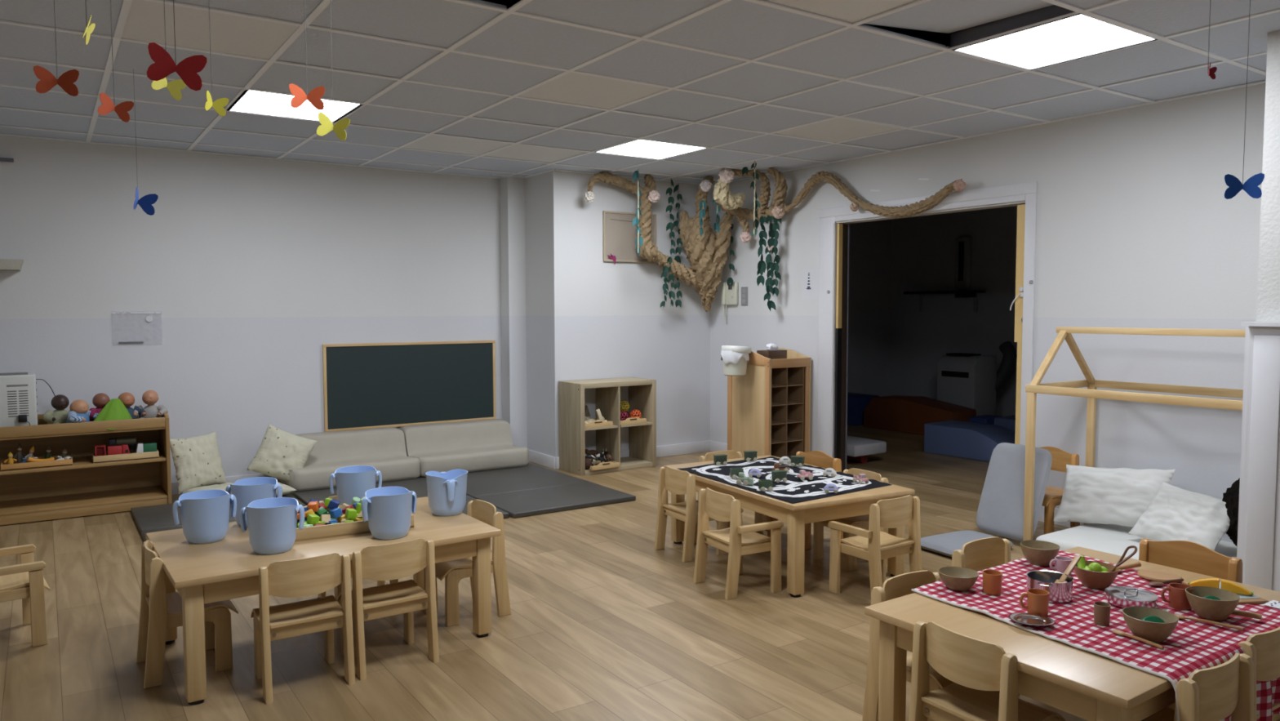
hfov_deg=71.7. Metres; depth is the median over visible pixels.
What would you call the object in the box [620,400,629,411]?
ball
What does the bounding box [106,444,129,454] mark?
fire engine
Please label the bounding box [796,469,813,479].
pickup
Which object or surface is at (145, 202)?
butterfly
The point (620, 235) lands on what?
board
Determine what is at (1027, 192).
trim
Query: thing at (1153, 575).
cutting board
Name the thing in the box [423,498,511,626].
chair
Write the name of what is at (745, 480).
train
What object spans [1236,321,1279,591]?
trim
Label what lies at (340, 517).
block
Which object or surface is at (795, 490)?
play mat
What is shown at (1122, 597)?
pan
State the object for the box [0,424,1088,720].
floor
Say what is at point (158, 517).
exercise mat
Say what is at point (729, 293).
phone
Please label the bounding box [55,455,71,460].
toy figure
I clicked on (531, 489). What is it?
exercise mat
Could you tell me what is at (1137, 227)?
wall
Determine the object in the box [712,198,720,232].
leaf garland
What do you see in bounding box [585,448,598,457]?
bear
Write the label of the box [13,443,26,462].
toy figure
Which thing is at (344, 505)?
block
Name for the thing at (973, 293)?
wall shelf
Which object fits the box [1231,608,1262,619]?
stick
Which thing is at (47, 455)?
toy figure
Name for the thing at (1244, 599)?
cutting board
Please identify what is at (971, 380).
air conditioner
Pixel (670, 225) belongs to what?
leaf garland
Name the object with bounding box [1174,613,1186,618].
spoon bowl
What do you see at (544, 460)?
baseboard
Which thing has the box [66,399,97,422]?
baby doll
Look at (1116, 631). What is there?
spoon bowl
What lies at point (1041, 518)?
baseboard
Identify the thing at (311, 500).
block
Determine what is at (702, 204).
leaf garland
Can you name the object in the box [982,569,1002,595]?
mug
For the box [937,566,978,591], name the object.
bowl
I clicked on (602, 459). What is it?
cow
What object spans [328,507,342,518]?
block
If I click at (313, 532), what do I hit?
tray
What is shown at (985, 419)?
foam block
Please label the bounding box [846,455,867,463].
roll
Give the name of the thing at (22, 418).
power adapter
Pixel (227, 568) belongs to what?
table
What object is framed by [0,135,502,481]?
wall
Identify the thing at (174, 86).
butterfly
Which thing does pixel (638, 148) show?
ceiling light
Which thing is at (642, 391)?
cube shelf
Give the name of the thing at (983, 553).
chair
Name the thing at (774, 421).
shelf
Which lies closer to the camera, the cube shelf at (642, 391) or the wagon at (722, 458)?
the wagon at (722, 458)
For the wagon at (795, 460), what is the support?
on the play mat at (795, 490)
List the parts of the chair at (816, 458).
leg, leg, backrest, post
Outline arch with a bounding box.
[863,395,976,435]
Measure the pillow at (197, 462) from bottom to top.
0.376 m
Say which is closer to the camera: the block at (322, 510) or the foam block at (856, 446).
the block at (322, 510)
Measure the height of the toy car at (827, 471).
0.042 m
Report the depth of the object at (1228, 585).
2.66 m
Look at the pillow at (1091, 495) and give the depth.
4.74 m
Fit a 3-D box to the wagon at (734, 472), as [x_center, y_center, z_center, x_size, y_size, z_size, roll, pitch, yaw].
[0.499,0.582,4.573,0.061,0.049,0.054,-1,3,-14]
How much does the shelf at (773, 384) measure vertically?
0.006 m
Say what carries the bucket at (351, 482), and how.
on the table at (227, 568)
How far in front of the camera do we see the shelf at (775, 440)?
7.03 m
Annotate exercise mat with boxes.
[130,493,306,541]
[289,475,509,518]
[466,462,635,518]
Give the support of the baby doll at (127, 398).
on the bookcase at (85, 487)
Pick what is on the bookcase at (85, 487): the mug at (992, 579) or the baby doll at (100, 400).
the baby doll at (100, 400)
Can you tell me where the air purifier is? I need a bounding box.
[0,372,37,426]
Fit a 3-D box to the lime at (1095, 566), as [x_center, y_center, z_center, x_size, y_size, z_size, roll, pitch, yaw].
[1.420,0.650,2.765,0.044,0.038,0.038,-2,4,-34]
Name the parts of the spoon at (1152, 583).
spoon handle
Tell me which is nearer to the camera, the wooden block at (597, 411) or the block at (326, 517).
the block at (326, 517)
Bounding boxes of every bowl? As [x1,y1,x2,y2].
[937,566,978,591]
[1020,539,1059,565]
[1074,560,1119,589]
[1111,629,1124,635]
[1121,605,1178,642]
[1147,581,1164,586]
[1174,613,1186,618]
[1185,586,1239,620]
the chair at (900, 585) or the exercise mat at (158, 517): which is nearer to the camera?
the chair at (900, 585)
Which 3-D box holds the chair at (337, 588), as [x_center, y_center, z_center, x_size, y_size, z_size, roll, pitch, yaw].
[-1.269,0.853,3.999,0.296,0.464,0.309,-2,4,-34]
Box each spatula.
[1054,555,1081,582]
[1117,561,1141,572]
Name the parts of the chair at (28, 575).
rail, armrest, armrest, seat, leg, leg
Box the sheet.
[800,268,818,298]
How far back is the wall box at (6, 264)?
5.54 m
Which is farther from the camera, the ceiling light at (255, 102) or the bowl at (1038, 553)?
the ceiling light at (255, 102)
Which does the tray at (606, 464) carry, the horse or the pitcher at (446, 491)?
the horse
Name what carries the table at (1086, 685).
on the floor
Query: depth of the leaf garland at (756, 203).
6.72 m
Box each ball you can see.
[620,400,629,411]
[620,411,628,420]
[629,408,641,417]
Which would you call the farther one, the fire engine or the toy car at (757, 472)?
the fire engine
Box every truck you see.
[135,441,156,453]
[772,462,790,472]
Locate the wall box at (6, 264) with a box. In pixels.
[0,258,23,271]
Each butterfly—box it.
[33,0,79,96]
[82,0,95,44]
[97,0,133,122]
[133,69,158,215]
[146,0,207,90]
[151,3,186,100]
[204,4,228,116]
[288,0,324,110]
[316,0,350,140]
[1207,0,1217,79]
[1224,0,1264,199]
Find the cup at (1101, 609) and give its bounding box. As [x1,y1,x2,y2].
[1093,601,1111,626]
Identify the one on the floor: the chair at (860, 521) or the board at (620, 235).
the chair at (860, 521)
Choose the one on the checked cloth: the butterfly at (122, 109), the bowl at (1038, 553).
the bowl at (1038, 553)
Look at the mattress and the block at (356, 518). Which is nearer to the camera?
the block at (356, 518)
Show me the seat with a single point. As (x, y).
(1000, 512)
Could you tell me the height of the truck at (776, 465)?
0.050 m
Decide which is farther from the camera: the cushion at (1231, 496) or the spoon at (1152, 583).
the cushion at (1231, 496)
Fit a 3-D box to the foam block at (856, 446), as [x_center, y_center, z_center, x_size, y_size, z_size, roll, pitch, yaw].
[1.762,0.728,7.667,0.400,0.100,0.620,-2,4,-34]
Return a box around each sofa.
[277,426,420,491]
[399,418,528,476]
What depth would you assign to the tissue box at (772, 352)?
6.99 m
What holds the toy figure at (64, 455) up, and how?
on the wooden tray at (15, 465)
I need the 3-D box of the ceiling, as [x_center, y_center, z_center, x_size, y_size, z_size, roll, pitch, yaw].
[0.087,-1.417,3.355,7.394,0.215,8.994,-2,4,-34]
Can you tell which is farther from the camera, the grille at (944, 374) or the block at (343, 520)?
the grille at (944, 374)
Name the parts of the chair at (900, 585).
post, backrest, leg, seat, post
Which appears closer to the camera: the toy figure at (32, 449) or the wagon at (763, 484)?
the wagon at (763, 484)
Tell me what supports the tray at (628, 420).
on the cube shelf at (642, 391)
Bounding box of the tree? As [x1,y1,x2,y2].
[583,167,966,311]
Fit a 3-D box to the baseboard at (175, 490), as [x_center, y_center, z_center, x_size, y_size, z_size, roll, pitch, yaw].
[-3.184,0.903,6.386,4.800,0.090,0.016,-2,4,-34]
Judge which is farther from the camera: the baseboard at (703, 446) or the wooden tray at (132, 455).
the baseboard at (703, 446)
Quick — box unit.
[727,347,811,459]
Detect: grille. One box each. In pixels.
[0,372,27,375]
[941,370,968,377]
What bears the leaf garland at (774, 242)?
hanging from the tree
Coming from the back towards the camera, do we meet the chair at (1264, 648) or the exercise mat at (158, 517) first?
the exercise mat at (158, 517)
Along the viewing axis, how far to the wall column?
3.63 m
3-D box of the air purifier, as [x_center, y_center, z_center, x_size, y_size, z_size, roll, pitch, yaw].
[-3.999,0.267,5.516,0.402,0.367,0.172,-2,4,-34]
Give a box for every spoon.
[1111,629,1164,648]
[1147,577,1183,586]
[1174,613,1243,630]
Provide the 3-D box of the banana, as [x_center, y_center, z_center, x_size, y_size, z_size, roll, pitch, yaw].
[-3.742,0.622,5.531,0.146,0.056,0.034,-2,4,-34]
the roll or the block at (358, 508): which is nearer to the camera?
the block at (358, 508)
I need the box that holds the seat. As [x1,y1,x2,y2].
[920,442,1052,556]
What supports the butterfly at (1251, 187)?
hanging from the ceiling
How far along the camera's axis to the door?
6.81 m
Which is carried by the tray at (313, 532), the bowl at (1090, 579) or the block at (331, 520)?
the block at (331, 520)
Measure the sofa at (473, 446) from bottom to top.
0.338 m
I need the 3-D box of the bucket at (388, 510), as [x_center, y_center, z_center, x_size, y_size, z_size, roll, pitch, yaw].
[-0.971,0.593,3.434,0.179,0.177,0.179,0,3,7]
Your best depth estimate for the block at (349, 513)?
3.53 m
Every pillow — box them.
[169,431,226,493]
[247,423,317,483]
[1053,464,1175,527]
[1127,481,1230,550]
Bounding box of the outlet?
[946,352,981,355]
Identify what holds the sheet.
attached to the wall at (1137, 227)
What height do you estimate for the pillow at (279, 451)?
0.447 m
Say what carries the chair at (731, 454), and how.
on the floor
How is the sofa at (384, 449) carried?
on the exercise mat at (419, 485)
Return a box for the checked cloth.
[911,550,1279,720]
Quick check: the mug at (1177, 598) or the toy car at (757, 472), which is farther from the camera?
the toy car at (757, 472)
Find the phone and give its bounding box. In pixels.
[721,281,737,323]
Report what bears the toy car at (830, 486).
on the play mat at (795, 490)
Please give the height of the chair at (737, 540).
0.464 m
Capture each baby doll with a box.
[42,394,70,424]
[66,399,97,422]
[88,392,110,421]
[117,391,146,418]
[133,390,168,417]
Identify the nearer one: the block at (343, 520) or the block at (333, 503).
the block at (343, 520)
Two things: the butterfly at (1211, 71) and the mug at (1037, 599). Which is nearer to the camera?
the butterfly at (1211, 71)
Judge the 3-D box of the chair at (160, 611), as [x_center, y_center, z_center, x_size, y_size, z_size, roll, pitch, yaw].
[-1.678,0.896,3.269,0.309,0.464,0.296,-2,4,-34]
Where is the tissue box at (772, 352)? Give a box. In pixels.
[756,342,786,359]
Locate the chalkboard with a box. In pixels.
[322,340,496,431]
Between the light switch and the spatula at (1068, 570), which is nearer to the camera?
the spatula at (1068, 570)
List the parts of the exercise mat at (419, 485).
mat panel, mat panel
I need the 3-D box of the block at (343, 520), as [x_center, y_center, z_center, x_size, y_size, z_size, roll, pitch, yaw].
[-1.173,0.651,3.536,0.034,0.034,0.034,0,2,-3]
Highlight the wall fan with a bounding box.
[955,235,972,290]
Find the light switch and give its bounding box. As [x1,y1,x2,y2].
[741,286,747,305]
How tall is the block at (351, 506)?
0.048 m
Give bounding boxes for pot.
[1026,569,1073,603]
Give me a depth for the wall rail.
5.64 m
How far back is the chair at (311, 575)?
3.07 m
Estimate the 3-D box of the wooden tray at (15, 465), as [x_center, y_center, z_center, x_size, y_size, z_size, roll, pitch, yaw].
[-3.797,0.644,5.579,0.370,0.040,0.200,-2,4,-34]
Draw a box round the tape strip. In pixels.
[918,177,928,180]
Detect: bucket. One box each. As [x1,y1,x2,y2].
[173,488,236,543]
[225,476,282,527]
[239,497,304,554]
[328,465,382,505]
[361,486,416,539]
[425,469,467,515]
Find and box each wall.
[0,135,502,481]
[524,170,710,468]
[710,83,1265,542]
[847,205,1017,416]
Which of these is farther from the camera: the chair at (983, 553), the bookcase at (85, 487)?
the bookcase at (85, 487)
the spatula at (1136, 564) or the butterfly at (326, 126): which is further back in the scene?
the spatula at (1136, 564)
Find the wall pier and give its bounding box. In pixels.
[499,176,527,447]
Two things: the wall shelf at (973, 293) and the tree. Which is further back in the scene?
the wall shelf at (973, 293)
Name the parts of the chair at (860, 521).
leg, seat, post, leg, backrest, post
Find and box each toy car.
[748,468,761,477]
[778,456,791,464]
[822,467,836,476]
[822,483,838,493]
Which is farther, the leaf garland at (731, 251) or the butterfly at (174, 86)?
the leaf garland at (731, 251)
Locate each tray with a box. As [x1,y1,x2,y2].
[0,454,72,471]
[91,448,159,462]
[294,504,413,541]
[584,417,613,428]
[588,459,619,470]
[620,416,646,425]
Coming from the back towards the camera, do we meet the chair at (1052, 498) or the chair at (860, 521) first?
the chair at (1052, 498)
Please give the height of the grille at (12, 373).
0.008 m
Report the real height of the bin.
0.236 m
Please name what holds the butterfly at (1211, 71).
hanging from the ceiling
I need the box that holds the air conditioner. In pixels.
[937,341,1017,415]
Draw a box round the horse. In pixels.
[604,451,613,462]
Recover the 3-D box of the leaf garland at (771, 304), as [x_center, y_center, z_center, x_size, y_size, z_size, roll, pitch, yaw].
[1.063,-0.794,7.226,0.102,0.795,0.072,-2,4,-25]
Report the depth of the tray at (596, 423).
7.06 m
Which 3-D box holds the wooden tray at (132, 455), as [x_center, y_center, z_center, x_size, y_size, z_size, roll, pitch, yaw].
[-3.398,0.625,5.848,0.370,0.045,0.200,-2,4,-34]
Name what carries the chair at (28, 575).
on the floor
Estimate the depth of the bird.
7.46 m
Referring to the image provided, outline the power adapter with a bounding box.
[17,414,30,425]
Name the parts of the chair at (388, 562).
leg, post, seat, backrest, seat rail, leg, post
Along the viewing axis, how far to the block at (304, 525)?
3.40 m
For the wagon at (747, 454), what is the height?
0.055 m
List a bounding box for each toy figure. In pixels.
[4,451,17,463]
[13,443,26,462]
[21,457,37,462]
[24,445,34,458]
[41,446,53,458]
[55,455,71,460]
[58,448,70,457]
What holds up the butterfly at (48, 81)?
hanging from the ceiling
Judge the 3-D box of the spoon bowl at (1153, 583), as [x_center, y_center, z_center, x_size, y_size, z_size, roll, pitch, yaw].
[1.616,0.699,2.773,0.054,0.010,0.034,-1,4,-18]
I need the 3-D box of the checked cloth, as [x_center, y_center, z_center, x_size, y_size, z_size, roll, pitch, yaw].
[1.385,0.824,2.631,0.852,0.232,0.862,-2,4,-34]
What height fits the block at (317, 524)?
0.035 m
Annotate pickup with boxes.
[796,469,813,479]
[853,473,868,484]
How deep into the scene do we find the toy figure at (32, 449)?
5.55 m
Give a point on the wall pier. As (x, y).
(512, 189)
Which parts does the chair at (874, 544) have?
leg, armrest, rail, post, seat, leg, backrest, seat rail, post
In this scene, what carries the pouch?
on the tray at (606, 464)
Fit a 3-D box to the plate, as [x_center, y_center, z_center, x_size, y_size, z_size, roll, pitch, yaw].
[1.082,0.718,2.448,0.116,0.014,0.116,1,3,15]
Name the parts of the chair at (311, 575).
leg, post, seat, backrest, seat rail, leg, post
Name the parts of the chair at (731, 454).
post, backrest, leg, post, leg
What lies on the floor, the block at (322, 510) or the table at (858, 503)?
the table at (858, 503)
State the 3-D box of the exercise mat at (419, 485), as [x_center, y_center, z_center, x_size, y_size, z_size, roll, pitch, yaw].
[-1.706,0.951,6.009,0.975,0.033,1.716,-2,4,-34]
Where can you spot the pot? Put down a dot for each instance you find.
(1059, 593)
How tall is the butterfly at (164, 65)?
0.702 m
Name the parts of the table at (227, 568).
leg, leg, leg, leg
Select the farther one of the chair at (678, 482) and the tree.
the tree
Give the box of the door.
[834,204,1025,472]
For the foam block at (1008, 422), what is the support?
on the floor
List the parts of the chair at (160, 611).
post, backrest, post, seat, leg, leg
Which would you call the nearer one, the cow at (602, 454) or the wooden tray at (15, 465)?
the wooden tray at (15, 465)
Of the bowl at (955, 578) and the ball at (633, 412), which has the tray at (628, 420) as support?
the ball at (633, 412)
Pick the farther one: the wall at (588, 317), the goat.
the wall at (588, 317)
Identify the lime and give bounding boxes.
[1088,562,1102,571]
[1101,565,1108,571]
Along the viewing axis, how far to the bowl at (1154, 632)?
2.31 m
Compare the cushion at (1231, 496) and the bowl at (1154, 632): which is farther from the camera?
the cushion at (1231, 496)
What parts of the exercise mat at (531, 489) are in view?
mat panel, mat panel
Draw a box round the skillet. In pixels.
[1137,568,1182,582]
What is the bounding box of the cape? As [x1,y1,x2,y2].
[93,398,132,430]
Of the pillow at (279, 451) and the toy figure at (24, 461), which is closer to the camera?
the toy figure at (24, 461)
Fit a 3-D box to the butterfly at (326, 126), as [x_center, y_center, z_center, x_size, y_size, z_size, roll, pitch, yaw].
[-0.837,-0.927,2.401,0.088,0.655,0.022,-1,3,-15]
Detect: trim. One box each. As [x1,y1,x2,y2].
[817,181,1037,457]
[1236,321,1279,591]
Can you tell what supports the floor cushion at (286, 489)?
on the exercise mat at (158, 517)
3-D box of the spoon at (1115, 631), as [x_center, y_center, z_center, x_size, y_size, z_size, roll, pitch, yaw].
[1.298,0.726,2.310,0.024,0.012,0.141,-2,4,-25]
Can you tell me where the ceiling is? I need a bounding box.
[0,0,1279,185]
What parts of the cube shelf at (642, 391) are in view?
panel, shelf, panel, panel, shelf, panel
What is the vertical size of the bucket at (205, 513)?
0.177 m
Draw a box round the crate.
[94,444,106,456]
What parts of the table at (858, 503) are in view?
leg, leg, leg, leg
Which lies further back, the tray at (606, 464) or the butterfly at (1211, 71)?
the tray at (606, 464)
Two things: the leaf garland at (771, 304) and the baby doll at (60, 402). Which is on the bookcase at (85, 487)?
the baby doll at (60, 402)
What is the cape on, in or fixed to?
on the bookcase at (85, 487)
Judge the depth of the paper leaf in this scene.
7.02 m
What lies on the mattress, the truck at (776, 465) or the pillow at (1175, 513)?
the pillow at (1175, 513)
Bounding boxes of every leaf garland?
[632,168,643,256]
[660,265,669,307]
[666,179,675,306]
[673,184,682,307]
[698,198,706,236]
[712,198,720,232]
[726,223,734,285]
[750,160,760,236]
[756,215,768,286]
[764,215,775,311]
[768,216,782,296]
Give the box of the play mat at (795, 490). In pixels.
[676,456,892,503]
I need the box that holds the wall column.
[1256,30,1279,322]
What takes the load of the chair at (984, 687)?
on the floor
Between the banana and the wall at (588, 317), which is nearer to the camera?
the banana
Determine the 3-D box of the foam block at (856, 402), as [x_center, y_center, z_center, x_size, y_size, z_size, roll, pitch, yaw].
[2.383,0.549,10.277,0.400,0.320,0.700,-2,4,-34]
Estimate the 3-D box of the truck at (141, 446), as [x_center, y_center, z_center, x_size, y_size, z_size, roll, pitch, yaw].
[-3.276,0.592,5.874,0.120,0.092,0.066,-2,4,-34]
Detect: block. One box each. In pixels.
[297,511,306,519]
[303,524,313,527]
[305,508,315,518]
[306,498,319,506]
[306,514,319,524]
[307,501,319,511]
[313,523,325,525]
[315,506,327,519]
[318,502,327,509]
[320,514,330,522]
[324,497,332,506]
[325,519,337,524]
[327,498,340,509]
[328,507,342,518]
[337,514,346,523]
[340,502,348,509]
[341,518,351,522]
[342,504,354,514]
[344,508,356,519]
[350,497,359,505]
[351,501,359,509]
[355,502,361,513]
[355,517,363,520]
[584,404,590,416]
[595,408,603,420]
[847,391,879,425]
[847,435,886,457]
[968,414,1000,424]
[994,415,1015,432]
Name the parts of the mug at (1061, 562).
mug handle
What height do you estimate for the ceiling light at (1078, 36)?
0.070 m
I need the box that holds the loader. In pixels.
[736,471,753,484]
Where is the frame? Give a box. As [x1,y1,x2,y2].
[1023,326,1245,540]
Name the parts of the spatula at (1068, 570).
blade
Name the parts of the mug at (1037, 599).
mug handle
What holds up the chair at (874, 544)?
on the floor
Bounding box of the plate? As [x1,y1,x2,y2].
[1008,612,1054,626]
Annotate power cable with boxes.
[35,378,55,395]
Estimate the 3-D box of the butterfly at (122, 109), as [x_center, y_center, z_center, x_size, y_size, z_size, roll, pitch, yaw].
[-1.257,-0.904,2.104,0.076,0.664,0.016,-3,4,-38]
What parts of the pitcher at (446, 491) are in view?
pouring handle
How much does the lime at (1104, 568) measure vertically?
0.038 m
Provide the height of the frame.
1.209 m
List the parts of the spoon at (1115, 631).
spoon handle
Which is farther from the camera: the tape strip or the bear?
the bear
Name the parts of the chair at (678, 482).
post, seat rail, backrest, seat, post, leg, leg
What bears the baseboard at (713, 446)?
attached to the wall at (1137, 227)
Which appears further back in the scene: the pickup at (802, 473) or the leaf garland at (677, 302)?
the leaf garland at (677, 302)
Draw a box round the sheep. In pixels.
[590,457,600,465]
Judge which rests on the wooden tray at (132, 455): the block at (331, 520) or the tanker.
the tanker
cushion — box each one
[182,481,297,496]
[1222,477,1239,546]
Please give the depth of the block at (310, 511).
3.50 m
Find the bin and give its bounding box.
[720,345,751,376]
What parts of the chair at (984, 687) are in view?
post, seat rail, backrest, seat, post, leg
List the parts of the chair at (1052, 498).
seat, leg, backrest, post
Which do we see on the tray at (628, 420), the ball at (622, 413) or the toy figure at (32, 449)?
the ball at (622, 413)
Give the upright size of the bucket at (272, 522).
0.177 m
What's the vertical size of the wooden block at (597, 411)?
0.130 m
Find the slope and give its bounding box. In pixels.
[924,419,1015,461]
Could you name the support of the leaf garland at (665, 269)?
hanging from the tree
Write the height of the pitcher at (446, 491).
0.177 m
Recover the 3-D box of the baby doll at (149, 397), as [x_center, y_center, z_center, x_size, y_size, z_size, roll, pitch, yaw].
[-3.287,0.315,5.932,0.225,0.232,0.174,-1,3,-9]
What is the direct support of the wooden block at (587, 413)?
on the wooden block
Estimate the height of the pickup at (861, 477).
0.048 m
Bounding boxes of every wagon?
[713,453,727,465]
[729,467,743,478]
[743,450,757,461]
[758,479,773,491]
[771,469,787,482]
[790,455,804,466]
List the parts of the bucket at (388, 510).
pouring handle, pouring handle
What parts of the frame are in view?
post, post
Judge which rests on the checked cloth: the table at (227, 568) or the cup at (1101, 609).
the cup at (1101, 609)
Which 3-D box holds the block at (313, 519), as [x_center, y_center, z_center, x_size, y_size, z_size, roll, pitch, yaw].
[-1.282,0.624,3.474,0.039,0.043,0.039,3,5,42]
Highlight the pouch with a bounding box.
[585,457,592,469]
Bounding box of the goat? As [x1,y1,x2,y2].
[585,454,595,463]
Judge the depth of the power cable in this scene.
5.76 m
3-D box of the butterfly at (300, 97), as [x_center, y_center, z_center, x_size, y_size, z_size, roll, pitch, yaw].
[-0.901,-0.966,2.380,0.092,0.575,0.014,-1,4,-22]
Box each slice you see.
[1142,615,1164,622]
[1203,595,1220,599]
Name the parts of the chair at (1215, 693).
seat, post, backrest, post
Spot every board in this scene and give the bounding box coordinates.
[603,210,656,262]
[1182,581,1268,604]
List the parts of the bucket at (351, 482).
pouring handle, pouring handle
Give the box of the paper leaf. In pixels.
[742,166,748,175]
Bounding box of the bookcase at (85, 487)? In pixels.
[0,411,172,525]
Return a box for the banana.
[26,456,54,462]
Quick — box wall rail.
[0,157,13,162]
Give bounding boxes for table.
[145,496,501,705]
[663,454,915,597]
[864,546,1279,720]
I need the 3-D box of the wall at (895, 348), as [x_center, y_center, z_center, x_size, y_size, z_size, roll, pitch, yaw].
[3.276,-0.453,7.863,4.050,2.600,6.200,-2,4,-34]
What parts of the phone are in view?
cord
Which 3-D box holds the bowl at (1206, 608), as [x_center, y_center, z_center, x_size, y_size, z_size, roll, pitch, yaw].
[1.611,0.688,2.494,0.130,0.067,0.130,-2,4,-34]
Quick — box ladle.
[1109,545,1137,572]
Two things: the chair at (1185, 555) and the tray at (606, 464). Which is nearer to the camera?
the chair at (1185, 555)
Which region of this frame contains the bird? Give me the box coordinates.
[607,253,616,264]
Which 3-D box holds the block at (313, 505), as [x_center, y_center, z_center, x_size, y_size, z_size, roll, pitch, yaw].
[-1.314,0.589,3.563,0.036,0.041,0.039,0,3,-5]
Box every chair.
[0,543,50,646]
[136,539,238,688]
[250,552,355,703]
[317,495,398,604]
[337,537,439,679]
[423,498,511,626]
[654,465,726,561]
[693,487,783,599]
[697,449,763,533]
[767,450,843,550]
[813,467,888,571]
[827,494,922,594]
[862,569,954,720]
[908,620,1066,720]
[951,536,1019,695]
[1040,446,1079,534]
[1138,537,1242,582]
[1140,652,1253,720]
[1167,626,1279,720]
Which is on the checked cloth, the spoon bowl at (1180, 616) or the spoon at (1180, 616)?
the spoon at (1180, 616)
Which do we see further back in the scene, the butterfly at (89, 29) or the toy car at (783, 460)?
the toy car at (783, 460)
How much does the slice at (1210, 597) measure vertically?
0.034 m
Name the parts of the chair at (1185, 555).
post, post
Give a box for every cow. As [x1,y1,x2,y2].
[595,454,606,464]
[596,448,607,457]
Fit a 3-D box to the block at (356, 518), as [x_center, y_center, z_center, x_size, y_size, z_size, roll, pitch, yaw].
[-1.123,0.649,3.551,0.036,0.037,0.035,-2,4,-34]
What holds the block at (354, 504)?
on the block
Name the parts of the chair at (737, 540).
post, seat rail, backrest, post, seat, leg, rail, armrest, leg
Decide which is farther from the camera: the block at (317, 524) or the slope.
the slope
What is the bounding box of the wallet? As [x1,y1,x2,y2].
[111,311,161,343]
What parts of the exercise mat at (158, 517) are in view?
mat panel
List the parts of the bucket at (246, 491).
pouring handle, pouring handle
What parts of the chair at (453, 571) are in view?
leg, seat, leg, post, backrest, post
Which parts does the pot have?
handle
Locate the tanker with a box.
[108,436,137,450]
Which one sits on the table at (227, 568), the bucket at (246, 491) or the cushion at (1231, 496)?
the bucket at (246, 491)
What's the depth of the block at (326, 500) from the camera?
3.62 m
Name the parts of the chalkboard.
frame rail, frame rail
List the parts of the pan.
lid handle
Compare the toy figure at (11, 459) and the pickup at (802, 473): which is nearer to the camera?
the pickup at (802, 473)
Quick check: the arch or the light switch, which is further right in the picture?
the arch
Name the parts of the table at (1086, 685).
leg, leg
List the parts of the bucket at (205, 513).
pouring handle, pouring handle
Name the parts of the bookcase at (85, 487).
panel, shelf, shelf, shelf, panel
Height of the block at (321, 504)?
0.052 m
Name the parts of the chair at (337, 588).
post, backrest, leg, post, leg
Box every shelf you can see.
[558,377,656,475]
[771,382,804,386]
[771,400,804,406]
[771,418,803,425]
[771,436,803,444]
[903,289,986,311]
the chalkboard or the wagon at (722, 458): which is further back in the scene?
the chalkboard
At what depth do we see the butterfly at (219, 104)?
2.31 m
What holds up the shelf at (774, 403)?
attached to the unit
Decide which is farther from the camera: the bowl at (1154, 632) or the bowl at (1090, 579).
the bowl at (1090, 579)
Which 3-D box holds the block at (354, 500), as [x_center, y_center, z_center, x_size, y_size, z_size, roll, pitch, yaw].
[-1.200,0.601,3.730,0.048,0.052,0.034,1,4,26]
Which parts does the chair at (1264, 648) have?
leg, post, backrest, seat, seat rail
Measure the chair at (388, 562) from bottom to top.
0.464 m
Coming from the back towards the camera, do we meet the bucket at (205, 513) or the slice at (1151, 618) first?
the bucket at (205, 513)
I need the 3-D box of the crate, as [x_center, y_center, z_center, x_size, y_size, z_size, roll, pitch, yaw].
[-3.487,0.597,5.720,0.058,0.096,0.062,-2,4,-34]
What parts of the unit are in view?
frame, panel, rail, panel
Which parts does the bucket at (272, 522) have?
pouring handle, pouring handle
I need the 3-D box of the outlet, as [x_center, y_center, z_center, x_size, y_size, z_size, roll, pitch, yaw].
[3.515,-0.066,9.618,0.200,0.020,0.300,-2,4,-34]
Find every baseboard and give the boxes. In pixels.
[171,473,283,494]
[528,448,555,468]
[555,440,711,469]
[709,440,727,451]
[1038,505,1232,542]
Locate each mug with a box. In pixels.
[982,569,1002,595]
[1019,588,1048,615]
[1048,555,1072,573]
[1160,582,1193,610]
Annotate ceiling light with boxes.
[227,88,362,122]
[594,139,707,159]
[948,4,1156,70]
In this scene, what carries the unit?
on the floor
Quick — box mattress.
[1035,523,1237,559]
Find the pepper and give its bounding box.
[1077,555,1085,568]
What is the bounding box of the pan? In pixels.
[1104,586,1159,608]
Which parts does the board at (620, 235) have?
frame rail, frame rail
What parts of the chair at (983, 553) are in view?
post, backrest, post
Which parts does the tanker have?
tank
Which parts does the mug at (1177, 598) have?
mug handle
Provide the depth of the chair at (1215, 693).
2.11 m
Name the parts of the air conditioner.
casing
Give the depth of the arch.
9.31 m
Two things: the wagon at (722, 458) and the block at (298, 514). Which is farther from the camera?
the wagon at (722, 458)
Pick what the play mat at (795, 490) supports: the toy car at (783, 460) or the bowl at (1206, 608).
the toy car at (783, 460)

